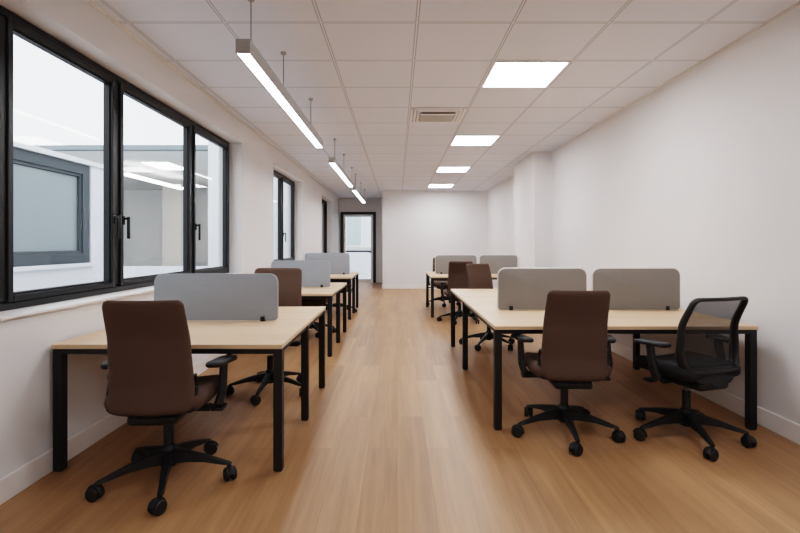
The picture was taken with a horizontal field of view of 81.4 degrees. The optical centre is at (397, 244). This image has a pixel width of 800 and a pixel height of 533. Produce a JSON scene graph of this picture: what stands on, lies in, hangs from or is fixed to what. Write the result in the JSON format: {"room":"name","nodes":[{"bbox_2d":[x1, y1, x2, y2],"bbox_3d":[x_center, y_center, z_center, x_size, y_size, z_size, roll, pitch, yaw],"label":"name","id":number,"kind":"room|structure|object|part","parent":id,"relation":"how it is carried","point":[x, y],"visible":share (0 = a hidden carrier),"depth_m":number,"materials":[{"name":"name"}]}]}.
{"room":"open-plan office","nodes":[
{"label":"open-plan office","id":0,"kind":"room"},
{"bbox_2d":[0,0,338,478],"bbox_3d":[-2.166,-0.136,6.700,0.300,2.905,18.600,0,0,0],"label":"wall","id":1,"kind":"structure","parent":0,"point":[26,353],"depth_m":3.21,"materials":[{"name":"paint"}]},
{"bbox_2d":[0,354,226,504],"bbox_3d":[-2.008,1.252,6.700,0.016,0.130,18.600,0,0,0],"label":"baseboard","id":2,"kind":"structure","parent":1,"relation":"attached to","point":[13,483],"depth_m":2.82,"materials":[{"name":"white"}]},
{"bbox_2d":[0,5,243,320],"bbox_3d":[-2.116,-0.464,4.175,0.260,1.699,3.690,0,0,0],"label":"window","id":3,"kind":"structure","parent":1,"relation":"in","point":[16,304],"depth_m":3.52,"materials":[{"name":"black"}]},
{"bbox_3d":[-2.197,-0.470,3.074,0.074,1.589,0.986,0,0,0],"label":"sash","id":4,"kind":"part","parent":3,"relation":"part of","materials":[{"name":"black"}]},
{"bbox_3d":[-2.133,-0.133,3.542,0.054,0.180,0.030,0,0,0],"label":"handle","id":5,"kind":"part","parent":3,"relation":"part of","materials":[{"name":"black metal"}]},
{"bbox_3d":[-2.081,0.377,4.175,0.190,0.018,3.688,0,0,0],"label":"sill","id":6,"kind":"part","parent":3,"relation":"part of","materials":[{"name":"white"}]},
{"bbox_3d":[-2.133,-0.133,3.658,0.054,0.180,0.030,0,0,0],"label":"handle","id":7,"kind":"part","parent":3,"relation":"part of","materials":[{"name":"black metal"}]},
{"bbox_3d":[-2.197,-0.470,4.255,0.074,1.589,1.244,0,0,0],"label":"sash","id":8,"kind":"part","parent":3,"relation":"part of","materials":[{"name":"black"}]},
{"bbox_3d":[-2.133,-0.133,4.968,0.054,0.180,0.030,0,0,0],"label":"handle","id":9,"kind":"part","parent":3,"relation":"part of","materials":[{"name":"black metal"}]},
{"bbox_3d":[-2.197,-0.470,5.456,0.074,1.589,1.026,0,0,0],"label":"sash","id":10,"kind":"part","parent":3,"relation":"part of","materials":[{"name":"black metal"}]},
{"bbox_2d":[86,0,338,197],"bbox_3d":[-2.002,-1.582,6.700,0.028,0.012,18.600,0,0,0],"label":"trim","id":11,"kind":"structure","parent":1,"relation":"attached to","point":[91,2],"depth_m":4.17,"materials":[{"name":"white"}]},
{"bbox_2d":[273,170,294,260],"bbox_3d":[-2.116,-0.464,8.690,0.260,1.699,2.240,0,0,0],"label":"window","id":12,"kind":"structure","parent":1,"relation":"in","point":[280,177],"depth_m":8.77,"materials":[{"name":"black metal"}]},
{"bbox_3d":[-2.197,-0.470,8.164,0.074,1.589,1.086,0,0,0],"label":"sash","id":13,"kind":"part","parent":12,"relation":"part of","materials":[{"name":"black"}]},
{"bbox_3d":[-2.211,-0.470,8.690,0.070,1.685,2.240,0,0,0],"label":"frame","id":14,"kind":"part","parent":12,"relation":"part of","materials":[{"name":"black metal"}]},
{"bbox_3d":[-2.197,-0.470,9.266,0.074,1.589,0.986,0,0,0],"label":"sash","id":15,"kind":"part","parent":12,"relation":"part of","materials":[{"name":"black"}]},
{"bbox_2d":[322,199,326,252],"bbox_3d":[-2.116,-0.464,13.340,0.260,1.699,1.900,0,0,0],"label":"window","id":16,"kind":"structure","parent":1,"relation":"in","point":[324,202],"depth_m":14.20,"materials":[{"name":"black metal"}]},
{"bbox_2d":[339,198,381,282],"bbox_3d":[-1.281,-0.136,16.100,2.070,2.905,0.200,0,0,0],"label":"wall","id":17,"kind":"structure","parent":0,"point":[345,204],"depth_m":16.00,"materials":[{"name":"paint"}]},
{"bbox_2d":[340,212,375,282],"bbox_3d":[-1.350,0.102,16.005,1.220,2.430,0.131,0,0,0],"label":"door","id":18,"kind":"structure","parent":17,"relation":"in","point":[343,215],"depth_m":15.97,"materials":[{"name":"black"}]},
{"bbox_2d":[0,282,799,532],"bbox_3d":[0.267,1.377,6.700,5.166,0.120,19.000,0,0,0],"label":"floor","id":19,"kind":"structure","parent":0,"point":[398,437],"depth_m":2.89,"materials":[{"name":"brown wood"}]},
{"bbox_2d":[85,300,236,515],"bbox_3d":[-1.265,0.797,2.591,0.742,1.040,0.737,0,0,-3],"label":"office chair","id":20,"kind":"object","parent":19,"relation":"on","point":[151,377],"visible":1,"depth_m":2.35,"materials":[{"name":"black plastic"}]},
{"bbox_3d":[-1.427,1.187,2.485,0.323,0.096,0.060,0,0,-38],"label":"leg","id":21,"kind":"part","parent":20,"relation":"part of","materials":[{"name":"black plastic"}]},
{"bbox_3d":[-1.435,1.187,2.704,0.323,0.096,0.060,0,0,34],"label":"leg","id":22,"kind":"part","parent":20,"relation":"part of","materials":[{"name":"black plastic"}]},
{"bbox_3d":[-1.267,0.573,2.350,0.432,0.592,0.162,0,0,-3],"label":"backrest","id":23,"kind":"part","parent":20,"relation":"part of","materials":[{"name":"brown fabric"}]},
{"bbox_3d":[-1.270,0.800,2.418,0.460,0.254,0.136,0,0,-3],"label":"frame","id":24,"kind":"part","parent":20,"relation":"part of","materials":[{"name":"fabric"}]},
{"bbox_3d":[-1.281,0.837,2.615,0.528,0.119,0.470,0,0,-3],"label":"seat","id":25,"kind":"part","parent":20,"relation":"part of","materials":[{"name":"brown fabric"}]},
{"bbox_3d":[-1.216,1.187,2.425,0.060,0.096,0.323,0,0,-20],"label":"leg","id":26,"kind":"part","parent":20,"relation":"part of","materials":[{"name":"black plastic"}]},
{"bbox_3d":[-1.229,1.187,2.779,0.060,0.096,0.323,0,0,16],"label":"leg","id":27,"kind":"part","parent":20,"relation":"part of","materials":[{"name":"black plastic"}]},
{"bbox_3d":[-1.094,1.187,2.607,0.323,0.096,0.060,0,0,-2],"label":"leg","id":28,"kind":"part","parent":20,"relation":"part of","materials":[{"name":"black plastic"}]},
{"bbox_3d":[-1.044,0.791,2.601,0.174,0.261,0.102,0,0,-3],"label":"armrest","id":29,"kind":"part","parent":20,"relation":"part of","materials":[{"name":"black plastic"}]},
{"bbox_3d":[-1.076,0.918,2.623,0.210,0.022,0.085,0,0,-3],"label":"lever","id":30,"kind":"part","parent":20,"relation":"part of","materials":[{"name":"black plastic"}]},
{"bbox_2d":[51,307,325,471],"bbox_3d":[-1.330,0.947,3.493,1.330,0.740,1.635,0,0,0],"label":"desk","id":31,"kind":"object","parent":19,"relation":"on","point":[273,337],"visible":0.64,"depth_m":2.72,"materials":[{"name":"brown wood"}]},
{"bbox_3d":[-1.967,0.957,2.712,0.052,0.708,0.052,0,0,0],"label":"leg","id":32,"kind":"part","parent":31,"relation":"part of","materials":[{"name":"black metal"}]},
{"bbox_3d":[-1.330,0.618,3.493,1.306,0.030,1.611,0,0,0],"label":"rail","id":33,"kind":"part","parent":31,"relation":"part of","materials":[{"name":"beige wood"}]},
{"bbox_2d":[154,274,277,320],"bbox_3d":[-1.363,0.399,3.500,0.925,0.355,0.052,0,0,0],"label":"divider","id":34,"kind":"object","parent":31,"relation":"on","point":[203,296],"visible":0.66,"depth_m":3.48,"materials":[{"name":"grey fabric"}]},
{"bbox_3d":[-0.693,0.957,2.712,0.052,0.708,0.052,0,0,0],"label":"leg","id":35,"kind":"part","parent":31,"relation":"part of","materials":[{"name":"black metal"}]},
{"bbox_3d":[-0.693,0.957,3.490,0.052,0.708,0.052,0,0,0],"label":"leg","id":36,"kind":"part","parent":31,"relation":"part of","materials":[{"name":"black metal"}]},
{"bbox_3d":[-0.693,0.957,4.270,0.052,0.708,0.052,0,0,0],"label":"leg","id":37,"kind":"part","parent":31,"relation":"part of","materials":[{"name":"black metal"}]},
{"bbox_2d":[226,268,301,405],"bbox_3d":[-1.151,0.772,4.136,0.736,1.090,0.722,0,0,0],"label":"office chair","id":38,"kind":"object","parent":19,"relation":"on","point":[289,279],"visible":0.33,"depth_m":4.37,"materials":[{"name":"black plastic"}]},
{"bbox_3d":[-1.319,1.187,4.109,0.323,0.096,0.060,0,0,-16],"label":"leg","id":39,"kind":"part","parent":38,"relation":"part of","materials":[{"name":"black plastic"}]},
{"bbox_3d":[-1.147,1.187,3.974,0.060,0.096,0.323,0,0,2],"label":"leg","id":40,"kind":"part","parent":38,"relation":"part of","materials":[{"name":"black plastic"}]},
{"bbox_3d":[-1.140,0.523,4.410,0.492,0.592,0.162,0,0,0],"label":"backrest","id":41,"kind":"part","parent":38,"relation":"part of","materials":[{"name":"brown fabric"}]},
{"bbox_3d":[-0.965,1.187,4.096,0.323,0.096,0.060,0,0,20],"label":"leg","id":42,"kind":"part","parent":38,"relation":"part of","materials":[{"name":"black plastic"}]},
{"bbox_3d":[-1.025,1.187,4.307,0.060,0.096,0.323,0,0,38],"label":"leg","id":43,"kind":"part","parent":38,"relation":"part of","materials":[{"name":"black plastic"}]},
{"bbox_2d":[227,283,346,356],"bbox_3d":[-1.380,0.947,6.220,1.230,0.740,1.600,0,0,0],"label":"desk","id":44,"kind":"object","parent":19,"relation":"on","point":[334,289],"visible":0.48,"depth_m":5.94,"materials":[{"name":"brown wood"}]},
{"bbox_2d":[271,260,329,286],"bbox_3d":[-1.300,0.396,6.250,0.790,0.360,0.052,0,0,0],"label":"divider","id":45,"kind":"object","parent":44,"relation":"on","point":[315,273],"visible":0.71,"depth_m":6.23,"materials":[{"name":"grey fabric"}]},
{"bbox_3d":[-1.380,0.618,6.220,1.206,0.030,1.576,0,0,0],"label":"rail","id":46,"kind":"part","parent":44,"relation":"part of","materials":[{"name":"beige wood"}]},
{"bbox_3d":[-0.793,0.957,5.460,0.052,0.708,0.052,0,0,0],"label":"leg","id":47,"kind":"part","parent":44,"relation":"part of","materials":[{"name":"black metal"}]},
{"bbox_3d":[-0.793,0.957,6.220,0.052,0.708,0.052,0,0,0],"label":"leg","id":48,"kind":"part","parent":44,"relation":"part of","materials":[{"name":"black metal"}]},
{"bbox_3d":[-0.793,0.957,6.980,0.052,0.708,0.052,0,0,0],"label":"leg","id":49,"kind":"part","parent":44,"relation":"part of","materials":[{"name":"black metal"}]},
{"bbox_2d":[302,297,335,337],"bbox_3d":[-1.266,0.797,6.871,0.743,1.040,0.737,0,0,-4],"label":"office chair","id":50,"kind":"object","parent":19,"relation":"on","point":[306,302],"visible":0.31,"depth_m":6.65,"materials":[{"name":"black plastic"}]},
{"bbox_3d":[-1.279,0.837,6.845,0.528,0.119,0.470,0,0,-4],"label":"seat","id":51,"kind":"part","parent":50,"relation":"part of","materials":[{"name":"brown fabric"}]},
{"bbox_3d":[-1.187,1.187,6.699,0.060,0.096,0.323,0,0,-30],"label":"leg","id":52,"kind":"part","parent":50,"relation":"part of","materials":[{"name":"black plastic"}]},
{"bbox_2d":[326,278,356,311],"bbox_3d":[-1.148,0.797,9.028,0.737,1.040,0.725,0,0,0],"label":"office chair","id":53,"kind":"object","parent":19,"relation":"on","point":[341,291],"visible":0.11,"depth_m":9.02,"materials":[{"name":"black plastic"}]},
{"bbox_3d":[-1.160,0.573,9.300,0.432,0.592,0.162,0,0,0],"label":"backrest","id":54,"kind":"part","parent":53,"relation":"part of","materials":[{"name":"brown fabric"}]},
{"bbox_2d":[330,272,358,319],"bbox_3d":[-1.403,0.947,8.900,1.185,0.740,1.600,0,0,0],"label":"desk","id":55,"kind":"object","parent":19,"relation":"on","point":[333,277],"visible":0.45,"depth_m":8.60,"materials":[{"name":"brown wood"}]},
{"bbox_2d":[305,253,349,274],"bbox_3d":[-1.345,0.371,8.900,0.860,0.410,0.052,0,0,0],"label":"divider","id":56,"kind":"object","parent":55,"relation":"on","point":[339,262],"visible":0.66,"depth_m":8.88,"materials":[{"name":"grey fabric"}]},
{"bbox_3d":[-1.403,0.618,8.900,1.161,0.030,1.576,0,0,0],"label":"rail","id":57,"kind":"part","parent":55,"relation":"part of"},
{"bbox_3d":[-0.838,0.957,8.140,0.052,0.708,0.052,0,0,0],"label":"leg","id":58,"kind":"part","parent":55,"relation":"part of","materials":[{"name":"black metal"}]},
{"bbox_3d":[-0.838,0.957,8.900,0.052,0.708,0.052,0,0,0],"label":"leg","id":59,"kind":"part","parent":55,"relation":"part of","materials":[{"name":"black metal"}]},
{"bbox_3d":[-0.838,0.957,9.660,0.052,0.708,0.052,0,0,0],"label":"leg","id":60,"kind":"part","parent":55,"relation":"part of","materials":[{"name":"black metal"}]},
{"bbox_2d":[429,258,458,306],"bbox_3d":[0.981,0.807,10.092,0.740,1.020,0.718,0,0,2],"label":"office chair","id":61,"kind":"object","parent":19,"relation":"on","point":[437,284],"visible":0.38,"depth_m":10.05,"materials":[{"name":"black plastic"}]},
{"bbox_3d":[0.980,0.857,10.105,0.528,0.119,0.470,0,0,2],"label":"seat","id":62,"kind":"part","parent":61,"relation":"part of","materials":[{"name":"brown fabric"}]},
{"bbox_3d":[0.989,0.593,10.370,0.432,0.592,0.162,0,0,2],"label":"backrest","id":63,"kind":"part","parent":61,"relation":"part of","materials":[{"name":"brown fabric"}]},
{"bbox_2d":[437,261,479,324],"bbox_3d":[1.044,0.797,7.925,0.746,1.040,0.737,0,0,4],"label":"office chair","id":64,"kind":"object","parent":19,"relation":"on","point":[457,273],"visible":0.62,"depth_m":7.67,"materials":[{"name":"brown fabric"}]},
{"bbox_3d":[0.824,0.791,7.925,0.174,0.261,0.102,0,0,4],"label":"armrest","id":65,"kind":"part","parent":64,"relation":"part of","materials":[{"name":"black plastic"}]},
{"bbox_3d":[0.874,1.187,7.926,0.323,0.096,0.060,0,0,2],"label":"leg","id":66,"kind":"part","parent":64,"relation":"part of","materials":[{"name":"black plastic"}]},
{"bbox_3d":[1.042,0.573,7.670,0.432,0.592,0.162,0,0,4],"label":"backrest","id":67,"kind":"part","parent":64,"relation":"part of","materials":[{"name":"brown fabric"}]},
{"bbox_2d":[426,272,496,317],"bbox_3d":[1.462,0.947,9.060,1.725,0.740,1.480,0,0,0],"label":"desk","id":68,"kind":"object","parent":19,"relation":"on","point":[432,275],"visible":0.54,"depth_m":8.33,"materials":[{"name":"brown wood"}]},
{"bbox_3d":[0.628,0.957,9.760,0.052,0.708,0.052,0,0,0],"label":"leg","id":69,"kind":"part","parent":68,"relation":"part of","materials":[{"name":"black metal"}]},
{"bbox_3d":[0.628,0.957,8.360,0.052,0.708,0.052,0,0,0],"label":"leg","id":70,"kind":"part","parent":68,"relation":"part of","materials":[{"name":"black metal"}]},
{"bbox_2d":[435,255,476,273],"bbox_3d":[1.137,0.392,9.050,0.813,0.375,0.052,0,0,0],"label":"divider","id":71,"kind":"object","parent":68,"relation":"on","point":[441,261],"visible":0.68,"depth_m":9.03,"materials":[{"name":"grey fabric"}]},
{"bbox_3d":[1.462,0.618,9.060,1.701,0.030,1.456,0,0,0],"label":"rail","id":72,"kind":"part","parent":68,"relation":"part of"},
{"bbox_2d":[479,255,517,273],"bbox_3d":[1.965,0.392,9.050,0.748,0.375,0.052,0,0,0],"label":"divider","id":73,"kind":"object","parent":68,"relation":"on","point":[496,262],"visible":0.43,"depth_m":9.03,"materials":[{"name":"grey fabric"}]},
{"bbox_2d":[459,263,514,350],"bbox_3d":[1.200,0.789,6.034,0.745,1.055,0.741,0,0,-20],"label":"office chair","id":74,"kind":"object","parent":19,"relation":"on","point":[479,276],"visible":0.5,"depth_m":6.21,"materials":[{"name":"black plastic"}]},
{"bbox_3d":[1.004,1.187,6.075,0.323,0.096,0.060,0,0,14],"label":"leg","id":75,"kind":"part","parent":74,"relation":"part of","materials":[{"name":"black plastic"}]},
{"bbox_3d":[1.099,0.558,6.265,0.388,0.592,0.162,0,0,-20],"label":"backrest","id":76,"kind":"part","parent":74,"relation":"part of","materials":[{"name":"brown fabric"}]},
{"bbox_3d":[1.086,1.187,5.872,0.060,0.096,0.323,0,0,32],"label":"leg","id":77,"kind":"part","parent":74,"relation":"part of","materials":[{"name":"black plastic"}]},
{"bbox_3d":[1.305,1.187,5.887,0.060,0.096,0.323,0,0,-40],"label":"leg","id":78,"kind":"part","parent":74,"relation":"part of","materials":[{"name":"black plastic"}]},
{"bbox_2d":[510,290,625,455],"bbox_3d":[1.151,0.804,3.230,0.739,1.025,0.726,0,0,2],"label":"office chair","id":79,"kind":"object","parent":19,"relation":"on","point":[575,351],"visible":1,"depth_m":3.00,"materials":[{"name":"brown fabric"}]},
{"bbox_3d":[0.975,0.934,3.312,0.185,0.020,0.070,0,0,2],"label":"lever","id":80,"kind":"part","parent":79,"relation":"part of","materials":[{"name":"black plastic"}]},
{"bbox_3d":[0.929,0.791,3.247,0.174,0.261,0.102,0,0,2],"label":"armrest","id":81,"kind":"part","parent":79,"relation":"part of","materials":[{"name":"black plastic"}]},
{"bbox_3d":[0.983,1.187,3.211,0.323,0.096,0.060,0,0,-12],"label":"leg","id":82,"kind":"part","parent":79,"relation":"part of","materials":[{"name":"black plastic"}]},
{"bbox_3d":[1.072,1.187,3.412,0.060,0.096,0.323,0,0,-30],"label":"leg","id":83,"kind":"part","parent":79,"relation":"part of","materials":[{"name":"black plastic"}]},
{"bbox_3d":[1.165,0.852,3.265,0.528,0.119,0.470,0,0,2],"label":"seat","id":84,"kind":"part","parent":79,"relation":"part of","materials":[{"name":"brown fabric"}]},
{"bbox_3d":[1.145,1.187,3.064,0.060,0.096,0.323,0,0,6],"label":"leg","id":85,"kind":"part","parent":79,"relation":"part of","materials":[{"name":"black plastic"}]},
{"bbox_3d":[1.159,0.815,3.068,0.460,0.254,0.136,0,0,2],"label":"frame","id":86,"kind":"part","parent":79,"relation":"part of","materials":[{"name":"brown fabric"}]},
{"bbox_3d":[1.156,0.588,3.000,0.432,0.592,0.162,0,0,2],"label":"backrest","id":87,"kind":"part","parent":79,"relation":"part of","materials":[{"name":"brown fabric"}]},
{"bbox_3d":[1.290,1.187,3.389,0.060,0.096,0.323,0,0,42],"label":"leg","id":88,"kind":"part","parent":79,"relation":"part of","materials":[{"name":"black plastic"}]},
{"bbox_3d":[1.335,1.187,3.174,0.323,0.096,0.060,0,0,24],"label":"leg","id":89,"kind":"part","parent":79,"relation":"part of","materials":[{"name":"black plastic"}]},
{"bbox_3d":[1.400,0.791,3.230,0.174,0.261,0.102,0,0,2],"label":"armrest","id":90,"kind":"part","parent":79,"relation":"part of","materials":[{"name":"black plastic"}]},
{"bbox_2d":[450,289,758,429],"bbox_3d":[1.615,0.947,4.647,1.860,0.740,2.745,0,0,0],"label":"desk","id":91,"kind":"object","parent":19,"relation":"on","point":[482,302],"visible":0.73,"depth_m":3.39,"materials":[{"name":"brown wood"}]},
{"bbox_3d":[0.713,0.957,5.980,0.052,0.708,0.052,0,0,0],"label":"leg","id":92,"kind":"part","parent":91,"relation":"part of","materials":[{"name":"black metal"}]},
{"bbox_3d":[0.713,0.957,4.900,0.052,0.708,0.052,0,0,0],"label":"leg","id":93,"kind":"part","parent":91,"relation":"part of","materials":[{"name":"black metal"}]},
{"bbox_3d":[0.713,0.957,3.312,0.052,0.708,0.052,0,0,0],"label":"leg","id":94,"kind":"part","parent":91,"relation":"part of","materials":[{"name":"black metal"}]},
{"bbox_2d":[497,268,586,309],"bbox_3d":[1.270,0.392,4.090,0.788,0.375,0.052,0,0,0],"label":"divider","id":95,"kind":"object","parent":91,"relation":"on","point":[517,288],"visible":0.73,"depth_m":4.07,"materials":[{"name":"grey fabric"}]},
{"bbox_3d":[1.615,0.618,4.647,1.836,0.030,2.721,0,0,0],"label":"rail","id":96,"kind":"part","parent":91,"relation":"part of","materials":[{"name":"beige wood"}]},
{"bbox_2d":[591,268,679,309],"bbox_3d":[2.095,0.392,4.090,0.778,0.375,0.052,0,0,0],"label":"divider","id":97,"kind":"object","parent":91,"relation":"on","point":[628,288],"visible":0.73,"depth_m":4.07,"materials":[{"name":"grey fabric"}]},
{"bbox_3d":[2.517,0.957,4.900,0.052,0.708,0.052,0,0,0],"label":"leg","id":98,"kind":"part","parent":91,"relation":"part of","materials":[{"name":"black metal"}]},
{"bbox_3d":[2.517,0.957,3.312,0.052,0.708,0.052,0,0,0],"label":"leg","id":99,"kind":"part","parent":91,"relation":"part of","materials":[{"name":"black metal"}]},
{"bbox_2d":[633,296,756,461],"bbox_3d":[1.955,0.825,3.197,0.741,0.984,0.726,0,0,-17],"label":"office chair","id":100,"kind":"object","parent":19,"relation":"on","point":[705,357],"visible":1,"depth_m":3.00,"materials":[{"name":"black plastic"}]},
{"bbox_3d":[1.775,0.919,3.176,0.185,0.020,0.070,0,0,-17],"label":"lever","id":101,"kind":"part","parent":100,"relation":"part of","materials":[{"name":"black plastic"}]},
{"bbox_3d":[1.887,1.187,3.345,0.060,0.096,0.323,0,0,-28],"label":"leg","id":102,"kind":"part","parent":100,"relation":"part of","materials":[{"name":"black plastic"}]},
{"bbox_3d":[1.753,0.791,3.100,0.174,0.261,0.102,0,0,-17],"label":"armrest","id":103,"kind":"part","parent":100,"relation":"part of","materials":[{"name":"black plastic"}]},
{"bbox_3d":[1.791,1.187,3.148,0.323,0.096,0.060,0,0,-10],"label":"leg","id":104,"kind":"part","parent":100,"relation":"part of","materials":[{"name":"black plastic"}]},
{"bbox_3d":[1.971,0.837,3.194,0.528,0.113,0.470,0,0,-17],"label":"seat","id":105,"kind":"part","parent":100,"relation":"part of","materials":[{"name":"black fabric"}]},
{"bbox_3d":[1.949,1.187,2.995,0.060,0.096,0.323,0,0,8],"label":"leg","id":106,"kind":"part","parent":100,"relation":"part of","materials":[{"name":"black plastic"}]},
{"bbox_3d":[2.034,0.634,2.986,0.498,0.602,0.181,0,0,-17],"label":"frame","id":107,"kind":"part","parent":100,"relation":"part of","materials":[{"name":"black plastic"}]},
{"bbox_3d":[2.038,0.581,2.975,0.456,0.472,0.116,0,0,-17],"label":"panel","id":108,"kind":"part","parent":100,"relation":"part of","materials":[{"name":"grey fabric"}]},
{"bbox_3d":[2.143,1.187,3.098,0.323,0.096,0.060,0,0,26],"label":"leg","id":109,"kind":"part","parent":100,"relation":"part of","materials":[{"name":"black plastic"}]},
{"bbox_2d":[382,191,486,283],"bbox_3d":[1.202,-0.136,14.900,3.296,2.905,2.200,0,0,0],"label":"wall","id":110,"kind":"structure","parent":0,"point":[418,227],"depth_m":13.80,"materials":[{"name":"paint"}]},
{"bbox_2d":[382,284,436,288],"bbox_3d":[1.086,1.252,14.892,3.096,0.130,2.216,0,0,0],"label":"baseboard","id":111,"kind":"structure","parent":110,"relation":"attached to","point":[384,286],"depth_m":13.78,"materials":[{"name":"white paint"}]},
{"bbox_2d":[92,0,799,197],"bbox_3d":[0.267,-1.663,6.700,5.166,0.150,19.000,0,0,0],"label":"ceiling","id":112,"kind":"structure","parent":0,"point":[364,65],"depth_m":4.02,"materials":[{"name":"tile"}]},
{"bbox_2d":[235,0,322,147],"bbox_3d":[-0.971,-1.397,4.375,0.100,0.383,2.890,0,0,0],"label":"linear pendant light","id":113,"kind":"object","parent":112,"relation":"hanging from","point":[245,49],"visible":1,"depth_m":3.57,"materials":[{"name":"grey metal"}]},
{"bbox_2d":[238,54,321,147],"bbox_3d":[-0.975,-1.212,4.375,0.074,0.010,2.872,0,0,0],"label":"diffuser","id":114,"kind":"object","parent":113,"relation":"attached to","point":[251,61],"depth_m":3.75,"materials":[{"name":"white plastic"}]},
{"bbox_2d":[329,138,352,186],"bbox_3d":[-0.971,-1.397,8.340,0.100,0.383,2.880,0,0,0],"label":"linear pendant light","id":115,"kind":"object","parent":112,"relation":"hanging from","point":[333,162],"visible":1,"depth_m":7.71,"materials":[{"name":"grey metal"}]},
{"bbox_2d":[330,163,352,186],"bbox_3d":[-0.975,-1.212,8.340,0.074,0.010,2.862,0,0,0],"label":"diffuser","id":116,"kind":"object","parent":115,"relation":"attached to","point":[335,166],"depth_m":8.03,"materials":[{"name":"white plastic"}]},
{"bbox_2d":[352,174,365,202],"bbox_3d":[-0.971,-1.397,11.950,0.100,0.383,3.100,0,0,0],"label":"linear pendant light","id":117,"kind":"object","parent":112,"relation":"hanging from","point":[355,190],"visible":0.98,"depth_m":11.27,"materials":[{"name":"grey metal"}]},
{"bbox_2d":[352,190,364,202],"bbox_3d":[-0.975,-1.212,11.950,0.074,0.010,3.082,0,0,0],"label":"diffuser","id":118,"kind":"object","parent":117,"relation":"attached to","point":[356,192],"depth_m":11.70,"materials":[{"name":"white plastic"}]},
{"bbox_2d":[409,108,466,122],"bbox_3d":[0.484,-1.571,5.737,0.660,0.034,0.660,0,0,0],"label":"ceiling vent","id":119,"kind":"object","parent":112,"relation":"attached to","point":[417,115],"visible":1,"depth_m":5.64,"materials":[{"name":"white plastic"}]},
{"bbox_2d":[420,112,454,121],"bbox_3d":[0.484,-1.573,5.734,0.400,0.022,0.405,0,0,0],"label":"grille","id":120,"kind":"object","parent":119,"relation":"attached to","point":[424,116],"depth_m":5.73,"materials":[{"name":"grey"}]},
{"bbox_2d":[428,184,453,187],"bbox_3d":[1.172,-1.584,12.617,0.668,0.008,0.668,0,0,0],"label":"recessed light","id":121,"kind":"object","parent":112,"relation":"in","point":[430,185],"visible":1,"depth_m":12.51,"materials":[{"name":"white plastic"}]},
{"bbox_2d":[429,185,452,186],"bbox_3d":[1.172,-1.585,12.617,0.624,0.005,0.624,0,0,0],"label":"diffuser","id":122,"kind":"object","parent":121,"relation":"attached to","point":[429,185],"depth_m":12.61,"materials":[{"name":"white plastic"}]},
{"bbox_2d":[436,167,470,171],"bbox_3d":[1.172,-1.584,9.865,0.668,0.008,0.668,0,0,0],"label":"recessed light","id":123,"kind":"object","parent":112,"relation":"in","point":[440,169],"visible":1,"depth_m":9.83,"materials":[{"name":"white plastic"}]},
{"bbox_2d":[450,135,500,145],"bbox_3d":[1.172,-1.584,7.113,0.668,0.008,0.668,0,0,0],"label":"recessed light","id":124,"kind":"object","parent":112,"relation":"in","point":[458,140],"visible":1,"depth_m":7.09,"materials":[{"name":"white plastic"}]},
{"bbox_2d":[480,61,570,87],"bbox_3d":[1.172,-1.584,4.361,0.668,0.008,0.668,0,0,0],"label":"recessed light","id":125,"kind":"object","parent":112,"relation":"in","point":[502,74],"visible":1,"depth_m":4.31,"materials":[{"name":"white plastic"}]},
{"bbox_2d":[514,152,551,267],"bbox_3d":[2.503,-0.136,8.665,0.296,2.905,1.390,0,0,0],"label":"column","id":126,"kind":"structure","parent":0,"point":[533,174],"depth_m":8.11,"materials":[{"name":"paint"}]},
{"bbox_2d":[487,5,799,424],"bbox_3d":[2.750,-0.136,5.600,0.200,2.905,16.400,0,0,0],"label":"wall","id":127,"kind":"structure","parent":0,"point":[699,177],"depth_m":3.92,"materials":[{"name":"paint"}]},
{"bbox_2d":[487,2,799,190],"bbox_3d":[2.640,-1.583,5.600,0.020,0.010,16.400,0,0,0],"label":"trim","id":128,"kind":"structure","parent":127,"relation":"attached to","point":[798,3],"depth_m":4.09,"materials":[{"name":"white"}]},
{"bbox_2d":[493,287,799,444],"bbox_3d":[2.494,1.252,5.600,0.311,0.130,16.400,0,0,0],"label":"baseboard","id":129,"kind":"structure","parent":127,"relation":"attached to","point":[790,430],"depth_m":3.55,"materials":[{"name":"white paint"}]},
{"label":"outside","id":130,"kind":"structure","parent":0,"visible":0},
{"bbox_2d":[355,274,370,278],"bbox_3d":[-5.000,1.642,20.000,50.000,0.350,80.000,0,0,0],"label":"ground","id":131,"kind":"structure","parent":130,"point":[361,276],"depth_m":21.19,"materials":[{"name":"white"}]},
{"bbox_2d":[13,140,102,291],"bbox_3d":[-6.970,-0.008,2.020,3.060,2.950,14.040,0,0,0],"label":"neighbouring building","id":132,"kind":"structure","parent":131,"relation":"on","point":[58,197],"depth_m":7.53,"materials":[{"name":"grey paint"}]},
{"bbox_3d":[-5.605,-0.538,2.200,0.010,1.350,12.000,0,0,0],"label":"glass pane","id":133,"kind":"part","parent":132,"relation":"part of","materials":[{"name":"grey"}]},
{"bbox_3d":[-5.480,0.357,2.200,0.080,0.060,12.400,0,0,0],"label":"window sill","id":134,"kind":"part","parent":132,"relation":"part of","materials":[{"name":"white"}]},
{"bbox_2d":[34,141,346,277],"bbox_3d":[-7.900,-0.808,16.440,11.200,4.550,9.120,0,0,0],"label":"far office","id":135,"kind":"structure","parent":131,"relation":"on","point":[153,174],"depth_m":17.46,"materials":[{"name":"grey"}]},
{"bbox_2d":[124,173,182,189],"bbox_3d":[-7.985,-2.063,15.450,0.130,0.080,3.500,0,0,0],"label":"linear light","id":136,"kind":"object","parent":135,"relation":"attached to","point":[125,174],"depth_m":15.03,"materials":[{"name":"white plastic"}]},
{"bbox_3d":[-7.200,-2.422,14.450,0.800,0.018,1.300,0,0,0],"label":"ceiling panel","id":137,"kind":"part","parent":135,"relation":"part of","materials":[{"name":"white"}]},
{"bbox_2d":[347,217,370,273],"bbox_3d":[-1.900,-1.133,24.940,6.200,5.200,4.120,0,0,0],"label":"neighbouring building","id":138,"kind":"structure","parent":131,"relation":"on","point":[358,228],"depth_m":23.00,"materials":[{"name":"white"}]}
]}

